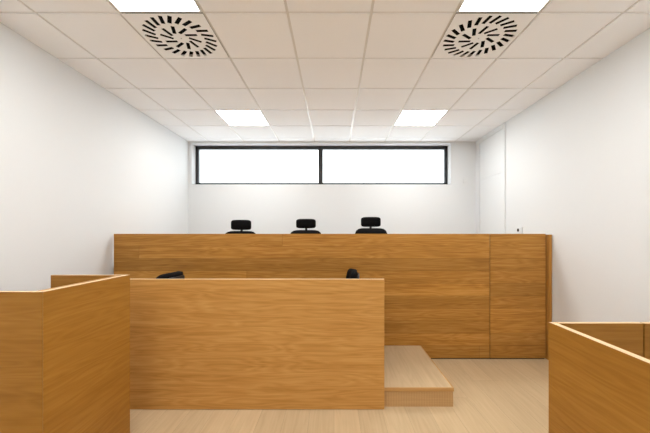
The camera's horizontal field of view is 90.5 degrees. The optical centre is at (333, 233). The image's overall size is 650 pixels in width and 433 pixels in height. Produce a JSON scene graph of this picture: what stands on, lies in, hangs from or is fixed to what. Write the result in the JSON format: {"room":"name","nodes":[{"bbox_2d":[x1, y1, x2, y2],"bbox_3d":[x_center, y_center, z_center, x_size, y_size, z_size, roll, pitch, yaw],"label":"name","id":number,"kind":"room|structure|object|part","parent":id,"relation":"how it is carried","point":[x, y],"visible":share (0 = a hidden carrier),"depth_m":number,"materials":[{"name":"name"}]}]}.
{"room":"courtroom","nodes":[
{"label":"courtroom","id":0,"kind":"room"},
{"bbox_2d":[0,22,187,290],"bbox_3d":[-2.590,-0.140,1.500,0.200,3.080,8.600,0,0,0],"label":"wall","id":1,"kind":"structure","parent":0,"point":[81,166],"depth_m":3.03,"materials":[{"name":"white paint"}]},
{"bbox_2d":[0,0,649,140],"bbox_3d":[-0.035,-1.705,1.500,5.310,0.250,8.600,0,0,0],"label":"ceiling","id":2,"kind":"structure","parent":0,"point":[316,70],"depth_m":3.00,"materials":[{"name":"tile"}]},
{"bbox_2d":[108,0,201,11],"bbox_3d":[-1.233,-1.585,2.000,0.584,0.014,0.584,0,0,0],"label":"recessed light","id":3,"kind":"object","parent":2,"relation":"in","point":[120,5],"visible":1,"depth_m":2.23,"materials":[{"name":"white plastic"}]},
{"bbox_2d":[121,13,228,57],"bbox_3d":[-1.233,-1.593,2.600,0.585,0.033,0.585,0,0,0],"label":"ceiling vent","id":4,"kind":"object","parent":2,"relation":"in","point":[172,35],"visible":0.99,"depth_m":2.56,"materials":[{"name":"white metal"}]},
{"bbox_2d":[215,110,268,125],"bbox_3d":[-1.233,-1.585,4.400,0.584,0.014,0.584,0,0,0],"label":"recessed light","id":5,"kind":"object","parent":2,"relation":"in","point":[231,117],"visible":1,"depth_m":4.37,"materials":[{"name":"white plastic"}]},
{"bbox_2d":[394,110,447,125],"bbox_3d":[1.167,-1.585,4.400,0.584,0.014,0.584,0,0,0],"label":"recessed light","id":6,"kind":"object","parent":2,"relation":"in","point":[406,117],"visible":1,"depth_m":4.37,"materials":[{"name":"white plastic"}]},
{"bbox_2d":[432,13,537,57],"bbox_3d":[1.167,-1.593,2.600,0.585,0.033,0.585,0,0,0],"label":"ceiling vent","id":7,"kind":"object","parent":2,"relation":"in","point":[487,35],"visible":0.99,"depth_m":2.56,"materials":[{"name":"white metal"}]},
{"bbox_2d":[457,0,549,11],"bbox_3d":[1.167,-1.585,2.000,0.584,0.014,0.584,0,0,0],"label":"recessed light","id":8,"kind":"object","parent":2,"relation":"in","point":[466,5],"visible":1,"depth_m":2.23,"materials":[{"name":"white plastic"}]},
{"bbox_2d":[188,141,475,233],"bbox_3d":[-0.035,-0.140,5.650,4.910,3.080,0.300,0,0,0],"label":"wall","id":9,"kind":"structure","parent":0,"point":[450,208],"depth_m":5.50,"materials":[{"name":"white paint"}]},
{"bbox_2d":[196,146,447,183],"bbox_3d":[-0.217,-1.196,5.683,4.425,0.698,0.074,0,0,0],"label":"window","id":10,"kind":"structure","parent":9,"relation":"in","point":[320,149],"depth_m":5.65,"materials":[{"name":"grey metal"}]},
{"bbox_2d":[130,358,548,432],"bbox_3d":[-0.035,1.325,1.500,5.310,0.450,8.600,0,0,0],"label":"floor","id":11,"kind":"structure","parent":0,"point":[490,395],"depth_m":2.50,"materials":[{"name":"brown wood"}]},
{"bbox_2d":[0,275,129,432],"bbox_3d":[-1.667,0.839,1.871,0.546,1.122,0.658,0,0,0],"label":"stand","id":12,"kind":"object","parent":11,"relation":"on","point":[65,346],"visible":1,"depth_m":1.70,"materials":[{"name":"brown wood"}]},
{"bbox_3d":[-1.668,0.839,1.557,0.545,1.122,0.029,0,0,0],"label":"panel","id":13,"kind":"part","parent":12,"relation":"part of","materials":[{"name":"brown wood"}]},
{"bbox_3d":[-1.409,0.839,1.871,0.030,1.122,0.658,0,0,0],"label":"panel","id":14,"kind":"part","parent":12,"relation":"part of","materials":[{"name":"brown wood"}]},
{"bbox_3d":[-1.667,0.839,2.185,0.486,1.122,0.030,0,0,0],"label":"panel","id":15,"kind":"part","parent":12,"relation":"part of","materials":[{"name":"brown wood"}]},
{"bbox_2d":[225,220,255,233],"bbox_3d":[-1.328,0.447,4.454,0.625,1.306,0.574,0,0,-6],"label":"chair","id":16,"kind":"object","parent":11,"relation":"on","point":[241,225],"visible":0.14,"depth_m":4.67,"materials":[{"name":"black plastic"}]},
{"bbox_3d":[-1.346,0.285,4.638,0.480,0.658,0.162,0,0,-6],"label":"backrest","id":17,"kind":"part","parent":16,"relation":"part of","materials":[{"name":"black fabric"}]},
{"bbox_2d":[130,279,383,408],"bbox_3d":[-0.799,0.879,2.765,2.402,1.036,0.400,0,0,0],"label":"desk","id":18,"kind":"object","parent":11,"relation":"on","point":[195,343],"visible":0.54,"depth_m":2.56,"materials":[{"name":"brown wood"}]},
{"bbox_2d":[290,219,320,233],"bbox_3d":[-0.407,0.440,4.453,0.625,1.321,0.574,0,0,0],"label":"chair","id":19,"kind":"object","parent":11,"relation":"on","point":[300,223],"visible":0.13,"depth_m":4.67,"materials":[{"name":"black plastic"}]},
{"bbox_3d":[-0.407,0.271,4.638,0.480,0.658,0.162,0,0,0],"label":"backrest","id":20,"kind":"part","parent":19,"relation":"part of","materials":[{"name":"black fabric"}]},
{"bbox_2d":[114,234,551,359],"bbox_3d":[-0.027,0.699,3.912,4.882,1.402,0.692,0,0,0],"label":"bench","id":21,"kind":"object","parent":11,"relation":"on","point":[451,296],"visible":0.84,"depth_m":3.60,"materials":[{"name":"brown wood"}]},
{"bbox_3d":[2.396,0.703,3.607,0.036,1.394,0.082,0,0,0],"label":"post","id":22,"kind":"part","parent":21,"relation":"part of","materials":[{"name":"brown wood"}]},
{"bbox_2d":[355,217,386,233],"bbox_3d":[0.528,0.426,4.453,0.625,1.348,0.574,0,0,2],"label":"chair","id":23,"kind":"object","parent":11,"relation":"on","point":[370,222],"visible":0.15,"depth_m":4.67,"materials":[{"name":"black plastic"}]},
{"bbox_3d":[0.534,0.243,4.638,0.480,0.658,0.162,0,0,2],"label":"backrest","id":24,"kind":"part","parent":23,"relation":"part of","materials":[{"name":"black fabric"}]},
{"bbox_2d":[384,346,453,406],"bbox_3d":[-0.614,1.323,3.100,3.172,0.154,0.989,0,0,0],"label":"platform","id":25,"kind":"object","parent":11,"relation":"on","point":[412,378],"visible":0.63,"depth_m":2.72,"materials":[{"name":"brown wood"}]},
{"bbox_2d":[156,271,184,278],"bbox_3d":[-1.836,0.815,3.256,0.556,0.862,0.563,0,0,6],"label":"chair","id":26,"kind":"object","parent":25,"relation":"on","point":[178,274],"visible":0.12,"depth_m":3.17,"materials":[{"name":"black plastic"}]},
{"bbox_2d":[346,268,359,278],"bbox_3d":[-0.021,0.803,3.260,0.556,0.885,0.563,0,0,-2],"label":"chair","id":27,"kind":"object","parent":25,"relation":"on","point":[351,273],"visible":0.14,"depth_m":3.20,"materials":[{"name":"black plastic"}]},
{"bbox_2d":[549,322,649,432],"bbox_3d":[1.815,0.950,1.190,1.191,0.900,1.280,0,0,0],"label":"enclosure","id":28,"kind":"object","parent":11,"relation":"on","point":[599,372],"visible":1,"depth_m":1.57,"materials":[{"name":"brown wood"}]},
{"bbox_3d":[1.492,0.950,1.815,0.475,0.900,0.030,0,0,0],"label":"panel","id":29,"kind":"part","parent":28,"relation":"part of","materials":[{"name":"brown wood"}]},
{"bbox_2d":[476,28,649,321],"bbox_3d":[2.520,-0.140,1.500,0.200,3.080,8.600,0,0,0],"label":"wall","id":30,"kind":"structure","parent":0,"point":[577,159],"depth_m":3.04,"materials":[{"name":"white paint"}]},
{"bbox_2d":[478,122,504,233],"bbox_3d":[2.417,-0.240,4.970,0.095,2.680,0.854,0,0,0],"label":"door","id":31,"kind":"structure","parent":30,"relation":"in","point":[491,147],"depth_m":4.92,"materials":[{"name":"white paint"}]},
{"bbox_3d":[2.445,-1.233,4.970,0.041,0.684,0.824,0,0,0],"label":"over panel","id":32,"kind":"part","parent":31,"relation":"part of","materials":[{"name":"white paint"}]},
{"bbox_2d":[515,227,522,233],"bbox_3d":[2.414,-0.048,4.210,0.012,0.085,0.160,0,0,0],"label":"wall socket","id":33,"kind":"object","parent":30,"relation":"attached to","point":[518,230],"visible":1,"depth_m":4.19,"materials":[{"name":"white paint"}]}
]}

